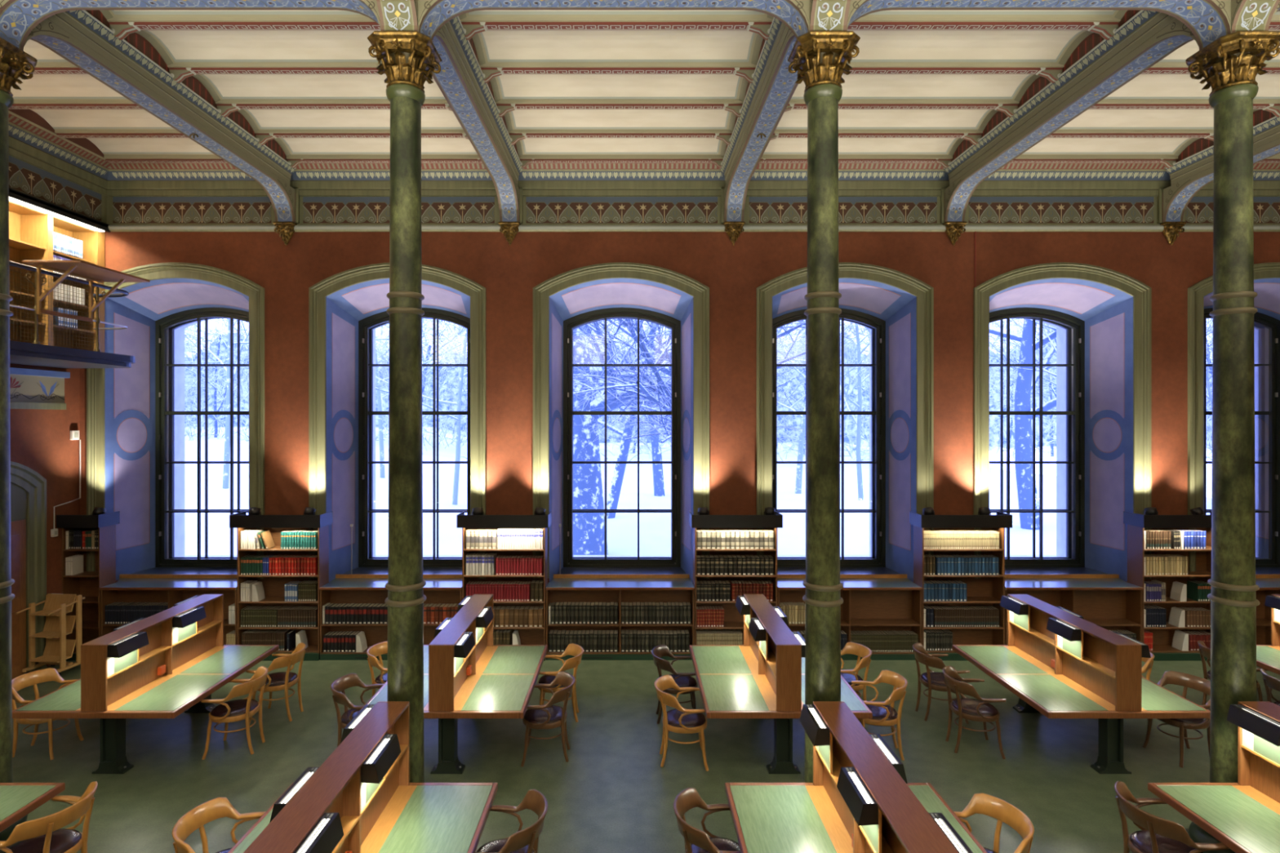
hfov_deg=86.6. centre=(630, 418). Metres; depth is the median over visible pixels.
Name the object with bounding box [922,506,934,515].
uplight
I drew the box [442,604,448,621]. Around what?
book
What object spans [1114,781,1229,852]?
armchair
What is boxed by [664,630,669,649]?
book
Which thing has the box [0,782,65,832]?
desk
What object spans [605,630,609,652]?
book
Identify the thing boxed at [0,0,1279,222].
ceiling
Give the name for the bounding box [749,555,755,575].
book
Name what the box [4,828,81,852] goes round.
seat cushion
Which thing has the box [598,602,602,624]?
book
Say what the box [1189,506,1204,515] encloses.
uplight
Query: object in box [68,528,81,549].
book
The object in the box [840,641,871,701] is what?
armchair
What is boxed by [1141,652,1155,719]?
armchair
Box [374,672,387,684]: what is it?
seat cushion
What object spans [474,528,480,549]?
book
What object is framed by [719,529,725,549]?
book
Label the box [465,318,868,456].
tree
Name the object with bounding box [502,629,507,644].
book
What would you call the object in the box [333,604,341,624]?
book
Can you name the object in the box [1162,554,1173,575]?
book
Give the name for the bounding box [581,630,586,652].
book
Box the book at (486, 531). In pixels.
[483,528,490,549]
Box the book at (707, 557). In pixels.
[704,555,710,575]
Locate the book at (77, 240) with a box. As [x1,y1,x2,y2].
[75,239,78,257]
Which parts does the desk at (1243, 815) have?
white panel, panel, green panel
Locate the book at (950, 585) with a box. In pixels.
[945,581,952,601]
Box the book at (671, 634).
[668,630,673,652]
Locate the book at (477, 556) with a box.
[475,553,479,575]
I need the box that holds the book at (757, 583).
[753,580,759,594]
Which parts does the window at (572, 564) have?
sill, sash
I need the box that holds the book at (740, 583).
[737,580,742,595]
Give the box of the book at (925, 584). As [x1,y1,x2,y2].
[924,582,927,601]
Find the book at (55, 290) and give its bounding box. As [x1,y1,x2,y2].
[53,281,56,299]
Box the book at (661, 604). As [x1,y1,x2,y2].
[659,602,663,624]
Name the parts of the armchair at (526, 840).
leg, leg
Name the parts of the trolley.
handle, post, post, handle, post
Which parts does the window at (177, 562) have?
sill, sash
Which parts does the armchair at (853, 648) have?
rail, seat frame, leg, leg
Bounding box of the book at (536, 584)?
[534,580,540,601]
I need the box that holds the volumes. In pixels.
[65,528,1211,652]
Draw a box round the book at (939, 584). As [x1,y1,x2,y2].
[933,580,941,601]
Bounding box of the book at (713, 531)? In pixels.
[710,529,715,549]
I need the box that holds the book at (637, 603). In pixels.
[636,602,639,624]
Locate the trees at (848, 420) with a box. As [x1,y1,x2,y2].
[184,328,1212,451]
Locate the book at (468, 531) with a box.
[466,528,473,549]
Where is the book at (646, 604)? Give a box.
[644,602,648,624]
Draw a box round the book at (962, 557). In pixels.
[956,555,964,575]
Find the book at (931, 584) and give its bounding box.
[927,580,933,601]
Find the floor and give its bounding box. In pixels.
[12,658,1279,852]
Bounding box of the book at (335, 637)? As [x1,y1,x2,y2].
[333,631,342,652]
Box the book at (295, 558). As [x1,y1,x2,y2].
[293,555,302,575]
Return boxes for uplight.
[92,506,106,515]
[248,506,261,515]
[303,506,315,515]
[471,506,484,515]
[533,506,545,515]
[697,506,709,515]
[764,506,775,515]
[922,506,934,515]
[977,506,991,515]
[1143,506,1158,515]
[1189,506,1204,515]
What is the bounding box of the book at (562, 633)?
[560,630,565,652]
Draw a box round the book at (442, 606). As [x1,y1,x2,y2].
[439,603,446,624]
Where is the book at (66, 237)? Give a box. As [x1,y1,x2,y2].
[65,235,67,253]
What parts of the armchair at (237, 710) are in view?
leg, leg, seat frame, rail, leg, leg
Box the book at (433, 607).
[431,603,438,624]
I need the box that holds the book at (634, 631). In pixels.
[633,630,636,652]
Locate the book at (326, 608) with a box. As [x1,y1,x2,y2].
[324,603,334,624]
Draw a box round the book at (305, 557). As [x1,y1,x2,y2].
[303,555,311,575]
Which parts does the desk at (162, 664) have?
panel, white panel, green panel, white panel, green panel, panel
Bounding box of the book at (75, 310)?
[75,310,77,328]
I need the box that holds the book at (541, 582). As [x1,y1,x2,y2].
[538,580,543,601]
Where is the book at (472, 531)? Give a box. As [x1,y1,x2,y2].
[470,528,475,549]
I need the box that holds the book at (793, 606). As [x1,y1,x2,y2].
[789,601,794,624]
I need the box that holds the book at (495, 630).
[493,629,497,644]
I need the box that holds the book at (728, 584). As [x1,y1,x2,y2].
[724,580,730,601]
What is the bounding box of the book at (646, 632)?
[644,630,648,652]
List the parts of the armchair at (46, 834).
leg, seat frame, leg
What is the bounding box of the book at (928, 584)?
[924,580,930,601]
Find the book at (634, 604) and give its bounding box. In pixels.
[632,602,636,624]
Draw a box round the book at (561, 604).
[559,602,564,624]
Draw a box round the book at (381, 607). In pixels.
[379,603,386,624]
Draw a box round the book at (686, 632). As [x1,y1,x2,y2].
[684,630,689,652]
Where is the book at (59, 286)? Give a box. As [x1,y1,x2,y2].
[57,283,60,300]
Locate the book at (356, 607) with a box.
[354,603,363,624]
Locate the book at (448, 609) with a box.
[446,603,453,617]
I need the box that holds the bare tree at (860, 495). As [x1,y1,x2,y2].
[777,321,869,500]
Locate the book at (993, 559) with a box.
[986,555,995,575]
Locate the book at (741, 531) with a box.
[738,529,744,549]
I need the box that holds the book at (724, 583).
[721,581,726,601]
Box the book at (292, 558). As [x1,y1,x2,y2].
[291,555,299,575]
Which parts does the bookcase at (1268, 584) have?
panel, shelf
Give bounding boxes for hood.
[106,631,149,657]
[112,617,145,631]
[172,606,206,627]
[173,595,199,606]
[269,767,319,822]
[293,813,343,852]
[340,704,375,743]
[360,733,400,783]
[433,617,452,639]
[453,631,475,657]
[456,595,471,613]
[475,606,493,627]
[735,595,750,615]
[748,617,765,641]
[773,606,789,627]
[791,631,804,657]
[799,704,830,746]
[836,767,878,826]
[868,733,907,783]
[928,813,973,852]
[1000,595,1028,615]
[1046,617,1080,641]
[1055,606,1084,619]
[1112,631,1151,657]
[1226,704,1279,746]
[1264,595,1279,609]
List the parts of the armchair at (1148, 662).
rail, leg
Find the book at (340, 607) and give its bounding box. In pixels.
[337,603,346,624]
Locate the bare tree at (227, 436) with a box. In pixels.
[184,318,248,488]
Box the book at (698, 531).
[696,528,701,549]
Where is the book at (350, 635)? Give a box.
[348,631,355,652]
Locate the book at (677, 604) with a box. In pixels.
[675,602,679,624]
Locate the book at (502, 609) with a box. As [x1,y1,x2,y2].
[499,605,506,627]
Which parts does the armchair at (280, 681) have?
leg, leg, rail, seat frame, leg, leg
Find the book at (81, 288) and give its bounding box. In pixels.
[80,288,83,305]
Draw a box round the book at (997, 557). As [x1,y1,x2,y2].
[990,555,999,575]
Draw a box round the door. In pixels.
[10,461,46,679]
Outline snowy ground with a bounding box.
[184,426,1211,555]
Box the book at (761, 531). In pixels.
[757,529,764,549]
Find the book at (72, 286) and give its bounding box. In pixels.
[71,286,74,302]
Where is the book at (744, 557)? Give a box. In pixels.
[740,555,746,575]
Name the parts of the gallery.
rail, rail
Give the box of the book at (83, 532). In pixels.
[82,528,95,549]
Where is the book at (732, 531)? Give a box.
[728,529,735,549]
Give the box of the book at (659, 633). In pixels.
[657,630,661,645]
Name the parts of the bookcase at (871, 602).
shelf, panel, shelf, shelf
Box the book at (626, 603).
[625,602,628,624]
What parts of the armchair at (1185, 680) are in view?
leg, leg, seat frame, rail, leg, leg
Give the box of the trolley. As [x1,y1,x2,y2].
[15,593,84,675]
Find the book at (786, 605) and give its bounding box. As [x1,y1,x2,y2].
[782,602,788,622]
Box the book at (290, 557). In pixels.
[288,555,296,575]
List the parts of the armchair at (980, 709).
leg, leg, rail, seat frame, leg, leg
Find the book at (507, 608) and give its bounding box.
[504,605,511,627]
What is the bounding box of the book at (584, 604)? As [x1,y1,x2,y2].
[582,602,586,624]
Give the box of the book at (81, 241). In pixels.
[80,240,82,258]
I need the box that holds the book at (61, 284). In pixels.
[61,284,62,300]
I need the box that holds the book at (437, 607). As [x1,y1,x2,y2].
[435,603,442,624]
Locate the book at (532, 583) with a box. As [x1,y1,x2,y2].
[530,580,536,601]
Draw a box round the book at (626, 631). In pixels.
[625,630,628,652]
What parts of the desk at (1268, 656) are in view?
panel, white panel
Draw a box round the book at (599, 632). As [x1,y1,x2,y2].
[597,630,601,652]
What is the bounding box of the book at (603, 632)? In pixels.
[601,630,605,652]
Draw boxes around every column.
[0,36,37,852]
[367,31,441,782]
[787,31,860,782]
[1184,31,1279,852]
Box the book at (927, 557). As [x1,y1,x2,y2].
[924,554,928,575]
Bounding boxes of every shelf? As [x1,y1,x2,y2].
[28,593,76,616]
[28,615,75,638]
[28,638,75,662]
[106,620,222,679]
[332,744,408,852]
[453,620,493,679]
[744,620,776,678]
[813,746,893,852]
[1008,620,1115,679]
[1240,744,1279,768]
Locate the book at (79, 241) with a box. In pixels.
[78,240,80,257]
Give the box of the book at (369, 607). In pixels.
[366,603,374,624]
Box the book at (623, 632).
[621,629,625,652]
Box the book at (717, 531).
[715,529,720,549]
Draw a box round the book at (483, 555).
[481,553,486,575]
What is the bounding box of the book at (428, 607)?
[426,603,434,624]
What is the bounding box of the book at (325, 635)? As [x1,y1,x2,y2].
[323,631,331,652]
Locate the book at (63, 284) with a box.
[62,284,65,301]
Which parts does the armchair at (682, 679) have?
leg, leg, rail, seat frame, leg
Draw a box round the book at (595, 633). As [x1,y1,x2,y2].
[593,630,597,652]
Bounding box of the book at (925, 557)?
[924,555,926,575]
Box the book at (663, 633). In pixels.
[660,630,665,644]
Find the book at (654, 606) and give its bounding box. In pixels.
[651,602,656,624]
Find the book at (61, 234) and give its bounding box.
[61,234,62,253]
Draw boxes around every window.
[132,307,248,573]
[343,307,470,573]
[557,307,685,573]
[772,308,899,573]
[989,307,1106,573]
[1204,307,1279,573]
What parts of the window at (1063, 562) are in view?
sash, sill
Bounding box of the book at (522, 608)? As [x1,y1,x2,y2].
[519,605,525,627]
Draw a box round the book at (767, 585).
[764,580,769,601]
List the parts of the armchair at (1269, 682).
leg, rail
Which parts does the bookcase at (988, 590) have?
panel, shelf, panel, shelf, shelf, shelf, shelf, panel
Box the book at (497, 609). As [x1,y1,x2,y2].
[494,605,502,627]
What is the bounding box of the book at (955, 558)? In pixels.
[949,555,957,575]
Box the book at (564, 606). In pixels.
[562,602,567,624]
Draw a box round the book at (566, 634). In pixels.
[564,630,569,649]
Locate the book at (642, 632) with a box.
[640,630,644,652]
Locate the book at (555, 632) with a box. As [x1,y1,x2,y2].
[552,630,557,652]
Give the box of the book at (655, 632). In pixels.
[653,630,657,648]
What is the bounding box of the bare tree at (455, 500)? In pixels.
[247,318,466,505]
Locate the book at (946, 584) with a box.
[939,580,948,601]
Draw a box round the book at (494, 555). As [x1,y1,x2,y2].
[491,553,496,575]
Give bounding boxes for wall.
[8,109,110,666]
[80,163,1279,583]
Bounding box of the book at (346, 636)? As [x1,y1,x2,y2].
[344,631,353,652]
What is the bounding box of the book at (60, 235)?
[58,233,61,252]
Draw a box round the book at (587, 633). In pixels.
[585,630,590,652]
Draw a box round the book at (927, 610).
[924,604,929,627]
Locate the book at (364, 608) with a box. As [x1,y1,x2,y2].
[362,603,371,624]
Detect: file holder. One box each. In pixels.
[252,581,265,601]
[295,630,307,648]
[355,631,367,652]
[512,630,520,644]
[1168,606,1185,627]
[1169,581,1186,601]
[1172,630,1188,651]
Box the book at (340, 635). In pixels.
[337,631,345,652]
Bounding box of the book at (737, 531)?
[733,528,739,549]
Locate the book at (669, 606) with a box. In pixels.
[666,602,671,624]
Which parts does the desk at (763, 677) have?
green panel, panel, green panel, panel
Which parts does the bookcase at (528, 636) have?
panel, shelf, shelf, panel, shelf, shelf, panel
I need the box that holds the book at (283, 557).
[281,555,289,575]
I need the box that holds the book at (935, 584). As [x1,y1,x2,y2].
[928,580,937,601]
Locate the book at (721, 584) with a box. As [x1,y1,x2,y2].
[717,580,723,601]
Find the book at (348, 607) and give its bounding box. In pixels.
[346,603,355,624]
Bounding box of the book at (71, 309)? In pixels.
[71,309,72,328]
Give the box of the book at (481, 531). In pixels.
[479,528,484,549]
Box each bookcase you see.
[8,187,110,352]
[56,511,119,661]
[99,573,237,644]
[229,511,332,661]
[319,573,462,660]
[457,511,551,661]
[546,573,693,660]
[688,511,782,644]
[777,573,922,660]
[909,511,1012,661]
[1004,573,1142,644]
[1123,511,1211,661]
[1255,573,1279,644]
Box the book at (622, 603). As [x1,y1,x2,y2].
[621,602,624,624]
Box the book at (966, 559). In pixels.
[960,555,968,575]
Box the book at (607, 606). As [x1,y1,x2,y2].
[605,602,610,624]
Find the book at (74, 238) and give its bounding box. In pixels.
[74,238,75,256]
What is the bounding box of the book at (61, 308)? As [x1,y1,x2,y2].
[61,308,62,325]
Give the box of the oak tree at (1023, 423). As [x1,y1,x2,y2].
[844,318,1213,529]
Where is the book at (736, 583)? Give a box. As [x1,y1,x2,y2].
[733,580,738,601]
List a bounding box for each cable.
[53,440,80,528]
[974,231,976,287]
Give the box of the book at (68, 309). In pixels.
[67,309,69,327]
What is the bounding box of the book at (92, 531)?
[91,529,97,549]
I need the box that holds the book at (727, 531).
[724,529,730,549]
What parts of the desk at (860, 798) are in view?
green panel, panel, green panel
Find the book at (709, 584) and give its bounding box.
[706,581,711,601]
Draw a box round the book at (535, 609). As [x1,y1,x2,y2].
[533,606,539,627]
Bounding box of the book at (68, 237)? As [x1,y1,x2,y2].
[67,236,70,254]
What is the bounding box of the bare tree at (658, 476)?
[595,319,671,496]
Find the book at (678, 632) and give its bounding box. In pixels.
[676,630,681,652]
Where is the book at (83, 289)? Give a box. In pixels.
[83,288,84,305]
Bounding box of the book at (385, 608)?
[383,604,387,624]
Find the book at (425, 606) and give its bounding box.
[423,604,429,624]
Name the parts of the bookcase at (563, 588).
shelf, shelf, panel, shelf, shelf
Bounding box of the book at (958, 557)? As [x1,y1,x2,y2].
[952,555,960,575]
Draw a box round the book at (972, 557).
[966,555,974,575]
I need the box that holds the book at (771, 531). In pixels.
[767,528,773,549]
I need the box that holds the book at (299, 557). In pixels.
[297,555,305,575]
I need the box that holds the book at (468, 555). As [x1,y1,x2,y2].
[466,553,471,575]
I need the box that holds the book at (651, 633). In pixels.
[648,630,653,652]
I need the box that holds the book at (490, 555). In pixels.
[488,552,493,575]
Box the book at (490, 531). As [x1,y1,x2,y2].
[488,528,493,549]
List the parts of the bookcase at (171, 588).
shelf, panel, shelf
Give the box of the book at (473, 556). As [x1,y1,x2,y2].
[471,552,478,575]
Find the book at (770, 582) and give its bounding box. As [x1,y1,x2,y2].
[767,580,773,601]
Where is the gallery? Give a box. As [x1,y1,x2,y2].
[8,261,135,368]
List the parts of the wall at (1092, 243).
cornice, cornice, cornice, cornice, cornice, cornice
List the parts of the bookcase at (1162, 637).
panel, shelf, panel, shelf, shelf, shelf, shelf, panel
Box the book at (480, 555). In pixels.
[478,552,483,575]
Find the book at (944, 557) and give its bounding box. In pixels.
[939,555,946,575]
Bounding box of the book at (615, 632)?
[613,630,617,652]
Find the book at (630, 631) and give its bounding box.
[629,630,632,652]
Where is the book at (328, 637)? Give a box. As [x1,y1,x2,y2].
[326,631,334,652]
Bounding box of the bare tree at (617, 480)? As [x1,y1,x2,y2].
[439,319,666,518]
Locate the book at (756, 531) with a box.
[753,529,759,549]
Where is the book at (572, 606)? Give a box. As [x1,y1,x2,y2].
[570,602,575,624]
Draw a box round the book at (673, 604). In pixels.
[671,602,675,624]
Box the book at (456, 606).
[454,604,458,615]
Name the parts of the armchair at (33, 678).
leg, leg, seat frame, rail, leg, leg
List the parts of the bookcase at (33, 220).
shelf, shelf, shelf, shelf, shelf, panel, shelf, shelf, shelf, shelf, shelf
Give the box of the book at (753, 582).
[750,580,755,594]
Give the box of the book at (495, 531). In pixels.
[492,528,497,549]
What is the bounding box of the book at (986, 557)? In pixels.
[980,555,988,575]
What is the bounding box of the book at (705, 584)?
[702,581,707,601]
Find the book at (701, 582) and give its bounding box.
[698,580,703,601]
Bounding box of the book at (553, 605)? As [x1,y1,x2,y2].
[551,602,555,624]
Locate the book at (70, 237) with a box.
[70,236,71,255]
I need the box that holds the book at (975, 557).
[969,555,977,575]
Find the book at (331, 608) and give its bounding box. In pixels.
[328,603,337,624]
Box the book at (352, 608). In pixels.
[350,604,357,624]
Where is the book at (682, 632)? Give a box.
[680,630,685,652]
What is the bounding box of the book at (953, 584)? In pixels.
[946,580,955,601]
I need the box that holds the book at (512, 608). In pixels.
[509,605,515,627]
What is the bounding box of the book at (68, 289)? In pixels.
[67,284,70,302]
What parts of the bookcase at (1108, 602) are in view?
panel, shelf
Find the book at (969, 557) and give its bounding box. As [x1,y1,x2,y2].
[963,555,971,575]
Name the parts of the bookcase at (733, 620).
panel, shelf, panel, shelf, shelf, shelf, panel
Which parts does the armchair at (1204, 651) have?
leg, seat frame, rail, leg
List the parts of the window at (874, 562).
sash, sill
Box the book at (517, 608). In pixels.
[514,605,520,627]
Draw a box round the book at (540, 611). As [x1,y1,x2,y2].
[537,605,543,627]
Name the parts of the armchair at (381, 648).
leg, rail, leg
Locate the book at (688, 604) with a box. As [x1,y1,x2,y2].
[686,602,690,624]
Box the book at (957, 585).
[952,581,959,601]
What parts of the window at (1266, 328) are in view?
sash, glass, sill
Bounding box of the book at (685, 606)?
[682,602,687,624]
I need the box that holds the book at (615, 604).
[613,602,617,624]
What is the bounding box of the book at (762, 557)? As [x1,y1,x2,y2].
[758,555,764,575]
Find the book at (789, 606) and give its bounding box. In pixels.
[785,601,791,624]
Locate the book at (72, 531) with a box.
[71,528,84,549]
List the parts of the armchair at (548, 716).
leg, leg, seat frame, rail, leg, leg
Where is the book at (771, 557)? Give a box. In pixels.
[767,555,773,575]
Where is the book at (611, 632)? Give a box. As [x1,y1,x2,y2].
[609,630,613,652]
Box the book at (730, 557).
[726,555,733,575]
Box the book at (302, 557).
[300,555,308,575]
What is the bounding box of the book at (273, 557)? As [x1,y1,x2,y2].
[271,555,280,575]
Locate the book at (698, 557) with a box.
[696,555,701,575]
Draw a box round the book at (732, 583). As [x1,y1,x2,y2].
[730,580,735,601]
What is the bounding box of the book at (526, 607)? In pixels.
[524,605,530,627]
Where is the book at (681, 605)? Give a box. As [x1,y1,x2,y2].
[678,602,683,624]
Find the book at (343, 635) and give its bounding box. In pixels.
[341,631,348,652]
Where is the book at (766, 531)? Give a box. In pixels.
[761,528,768,549]
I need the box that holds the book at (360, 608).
[358,603,365,624]
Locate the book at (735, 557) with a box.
[731,555,737,575]
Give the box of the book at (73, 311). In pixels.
[73,311,75,328]
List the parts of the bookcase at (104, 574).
panel, shelf, shelf, shelf, shelf, panel, panel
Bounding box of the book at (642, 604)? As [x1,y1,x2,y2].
[640,602,644,624]
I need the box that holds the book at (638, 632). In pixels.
[636,630,640,652]
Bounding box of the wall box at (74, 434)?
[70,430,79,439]
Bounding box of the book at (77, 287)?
[76,287,78,303]
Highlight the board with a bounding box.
[22,260,150,323]
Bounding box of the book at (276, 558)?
[275,555,283,575]
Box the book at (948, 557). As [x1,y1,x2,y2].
[942,555,950,575]
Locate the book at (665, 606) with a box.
[663,602,667,624]
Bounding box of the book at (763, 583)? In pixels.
[760,580,765,596]
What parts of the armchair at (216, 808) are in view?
leg, leg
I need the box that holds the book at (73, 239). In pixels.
[71,237,74,256]
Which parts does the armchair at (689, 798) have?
leg, leg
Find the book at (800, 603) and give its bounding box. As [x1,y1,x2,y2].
[798,601,804,624]
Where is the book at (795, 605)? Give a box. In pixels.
[791,602,797,624]
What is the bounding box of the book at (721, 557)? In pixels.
[717,555,724,575]
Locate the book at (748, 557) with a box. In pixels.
[744,555,751,575]
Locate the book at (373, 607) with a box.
[371,603,379,624]
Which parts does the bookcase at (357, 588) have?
shelf, shelf, panel, shelf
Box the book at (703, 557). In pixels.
[700,555,705,575]
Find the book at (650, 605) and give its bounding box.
[648,602,652,624]
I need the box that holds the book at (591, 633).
[589,629,594,652]
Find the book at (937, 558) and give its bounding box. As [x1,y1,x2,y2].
[932,555,940,575]
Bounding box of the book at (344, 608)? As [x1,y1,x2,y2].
[342,603,349,624]
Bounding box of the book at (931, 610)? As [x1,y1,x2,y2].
[925,605,933,627]
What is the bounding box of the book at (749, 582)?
[747,581,752,594]
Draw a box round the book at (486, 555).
[484,553,489,575]
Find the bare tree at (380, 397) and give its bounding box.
[375,324,466,478]
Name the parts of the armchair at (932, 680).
leg, leg, seat frame, rail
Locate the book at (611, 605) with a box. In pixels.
[609,602,613,624]
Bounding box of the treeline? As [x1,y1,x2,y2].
[184,318,1213,464]
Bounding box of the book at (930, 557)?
[924,554,932,575]
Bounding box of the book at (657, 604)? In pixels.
[655,602,659,624]
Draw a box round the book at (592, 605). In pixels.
[590,602,595,624]
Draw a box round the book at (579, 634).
[577,630,582,646]
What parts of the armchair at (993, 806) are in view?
leg, leg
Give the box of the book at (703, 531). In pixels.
[700,528,706,549]
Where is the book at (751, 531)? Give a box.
[748,528,754,549]
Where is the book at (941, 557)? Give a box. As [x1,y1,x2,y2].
[935,555,943,575]
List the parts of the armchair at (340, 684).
leg, seat frame, leg, rail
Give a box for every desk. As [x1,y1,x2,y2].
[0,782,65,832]
[12,594,279,773]
[227,701,497,852]
[357,594,547,773]
[688,594,872,773]
[724,701,986,852]
[951,594,1210,773]
[1147,701,1279,852]
[1256,594,1279,675]
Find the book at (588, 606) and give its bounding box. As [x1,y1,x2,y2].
[586,602,591,624]
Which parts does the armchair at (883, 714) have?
leg, seat frame, rail, leg, leg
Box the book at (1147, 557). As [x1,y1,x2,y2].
[1144,555,1149,575]
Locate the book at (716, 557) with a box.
[713,555,719,575]
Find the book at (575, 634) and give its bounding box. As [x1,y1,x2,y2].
[573,630,577,644]
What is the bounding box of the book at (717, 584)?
[714,580,719,601]
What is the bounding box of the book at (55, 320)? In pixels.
[53,306,60,325]
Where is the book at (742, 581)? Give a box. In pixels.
[740,580,745,595]
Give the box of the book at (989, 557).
[983,555,991,575]
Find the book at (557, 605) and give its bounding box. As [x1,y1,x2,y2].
[555,601,559,624]
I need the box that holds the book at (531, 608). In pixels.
[528,606,534,627]
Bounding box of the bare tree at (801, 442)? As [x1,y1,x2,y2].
[669,320,869,493]
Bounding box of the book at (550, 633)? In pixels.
[548,630,553,652]
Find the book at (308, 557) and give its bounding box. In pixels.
[306,555,315,575]
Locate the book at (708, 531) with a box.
[705,529,711,549]
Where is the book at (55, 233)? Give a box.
[53,231,56,250]
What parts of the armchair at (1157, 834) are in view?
leg, seat frame, leg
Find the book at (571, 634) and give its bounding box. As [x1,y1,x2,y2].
[568,630,573,644]
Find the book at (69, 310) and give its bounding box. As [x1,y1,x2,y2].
[69,310,71,327]
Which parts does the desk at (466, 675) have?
panel, white panel, green panel, white panel, green panel, panel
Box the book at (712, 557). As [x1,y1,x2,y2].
[708,555,714,575]
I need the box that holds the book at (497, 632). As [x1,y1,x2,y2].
[495,629,500,644]
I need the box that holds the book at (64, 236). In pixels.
[62,235,65,253]
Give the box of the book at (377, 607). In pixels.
[375,603,382,624]
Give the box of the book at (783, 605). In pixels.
[779,602,785,614]
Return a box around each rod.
[350,524,353,573]
[559,524,561,573]
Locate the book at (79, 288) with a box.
[79,288,80,304]
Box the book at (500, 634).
[498,629,504,644]
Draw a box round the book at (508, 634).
[506,629,511,644]
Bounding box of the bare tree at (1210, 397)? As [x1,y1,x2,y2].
[991,318,1213,422]
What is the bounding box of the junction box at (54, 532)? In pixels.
[50,528,57,537]
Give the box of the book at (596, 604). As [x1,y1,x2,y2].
[594,602,598,624]
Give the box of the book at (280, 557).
[278,555,286,575]
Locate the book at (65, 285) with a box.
[65,284,66,301]
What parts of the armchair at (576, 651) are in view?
leg, seat frame, rail, leg, leg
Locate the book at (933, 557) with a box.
[927,554,935,575]
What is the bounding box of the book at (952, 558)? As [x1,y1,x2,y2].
[946,555,954,575]
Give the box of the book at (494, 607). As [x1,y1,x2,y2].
[493,606,496,627]
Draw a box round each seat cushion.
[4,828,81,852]
[210,699,258,717]
[216,848,231,852]
[265,671,297,686]
[341,708,359,724]
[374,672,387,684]
[475,839,534,852]
[524,705,562,724]
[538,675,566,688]
[666,708,706,728]
[669,674,696,688]
[690,837,740,852]
[840,672,862,685]
[866,704,897,720]
[920,671,960,686]
[951,698,998,716]
[982,847,996,852]
[1129,830,1203,852]
[1168,718,1206,724]
[1273,701,1279,706]
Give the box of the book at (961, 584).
[953,580,963,601]
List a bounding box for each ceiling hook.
[188,133,198,138]
[756,133,765,138]
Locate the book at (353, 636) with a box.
[351,631,360,652]
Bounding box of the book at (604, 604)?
[602,602,606,624]
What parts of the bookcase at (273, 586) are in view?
panel, shelf, shelf, shelf, shelf, panel, shelf, panel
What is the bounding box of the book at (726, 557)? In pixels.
[722,555,728,575]
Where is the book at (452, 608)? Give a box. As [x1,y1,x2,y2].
[450,603,457,617]
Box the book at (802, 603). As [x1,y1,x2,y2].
[801,602,805,624]
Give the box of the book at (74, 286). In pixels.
[74,286,75,303]
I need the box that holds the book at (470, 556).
[469,552,475,575]
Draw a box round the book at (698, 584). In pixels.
[696,581,700,601]
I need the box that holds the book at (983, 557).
[976,555,985,575]
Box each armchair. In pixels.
[0,781,97,852]
[12,667,84,759]
[171,797,266,852]
[200,666,268,759]
[245,642,306,723]
[330,673,383,746]
[366,640,387,697]
[475,789,547,852]
[520,671,574,767]
[537,643,583,722]
[651,644,697,724]
[654,675,708,771]
[673,787,741,852]
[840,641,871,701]
[851,670,907,760]
[912,642,969,724]
[942,665,1005,759]
[953,793,1034,852]
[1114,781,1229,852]
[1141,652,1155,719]
[1142,671,1210,768]
[1197,640,1268,705]
[1260,668,1279,706]
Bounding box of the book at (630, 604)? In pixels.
[628,602,632,624]
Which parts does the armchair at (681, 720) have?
leg, leg, rail, seat frame, leg, leg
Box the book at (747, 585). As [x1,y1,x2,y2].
[744,581,749,594]
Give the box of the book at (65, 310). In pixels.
[64,308,66,326]
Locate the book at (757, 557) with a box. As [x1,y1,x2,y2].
[754,555,759,575]
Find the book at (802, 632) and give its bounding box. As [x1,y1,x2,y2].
[800,631,804,639]
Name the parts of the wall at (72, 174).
cornice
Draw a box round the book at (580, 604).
[578,602,582,624]
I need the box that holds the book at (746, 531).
[743,528,749,549]
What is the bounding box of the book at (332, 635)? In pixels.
[330,631,339,652]
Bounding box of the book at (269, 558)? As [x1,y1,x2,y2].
[268,555,276,575]
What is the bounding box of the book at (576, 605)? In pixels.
[574,602,579,624]
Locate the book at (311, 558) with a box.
[310,555,317,575]
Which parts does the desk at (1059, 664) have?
white panel, panel, green panel, white panel, green panel, panel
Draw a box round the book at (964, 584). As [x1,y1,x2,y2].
[959,580,966,601]
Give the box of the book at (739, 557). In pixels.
[735,555,742,575]
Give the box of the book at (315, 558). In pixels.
[312,555,317,575]
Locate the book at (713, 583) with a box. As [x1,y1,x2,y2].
[710,581,715,601]
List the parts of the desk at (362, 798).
white panel, green panel, panel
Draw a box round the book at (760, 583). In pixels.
[756,580,762,594]
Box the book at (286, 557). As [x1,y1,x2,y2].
[284,555,293,575]
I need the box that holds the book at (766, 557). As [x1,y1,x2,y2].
[762,555,768,575]
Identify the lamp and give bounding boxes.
[8,196,104,231]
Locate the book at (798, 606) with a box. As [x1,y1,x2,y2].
[795,602,800,624]
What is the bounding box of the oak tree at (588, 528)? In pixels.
[573,318,857,555]
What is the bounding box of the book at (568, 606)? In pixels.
[566,602,571,624]
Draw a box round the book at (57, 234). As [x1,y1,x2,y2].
[56,232,58,251]
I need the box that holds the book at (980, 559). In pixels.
[973,555,982,575]
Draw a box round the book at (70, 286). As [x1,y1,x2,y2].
[70,285,71,302]
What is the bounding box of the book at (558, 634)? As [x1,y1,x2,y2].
[556,630,561,652]
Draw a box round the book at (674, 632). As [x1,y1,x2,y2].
[672,630,677,652]
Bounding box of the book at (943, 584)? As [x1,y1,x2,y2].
[937,580,945,601]

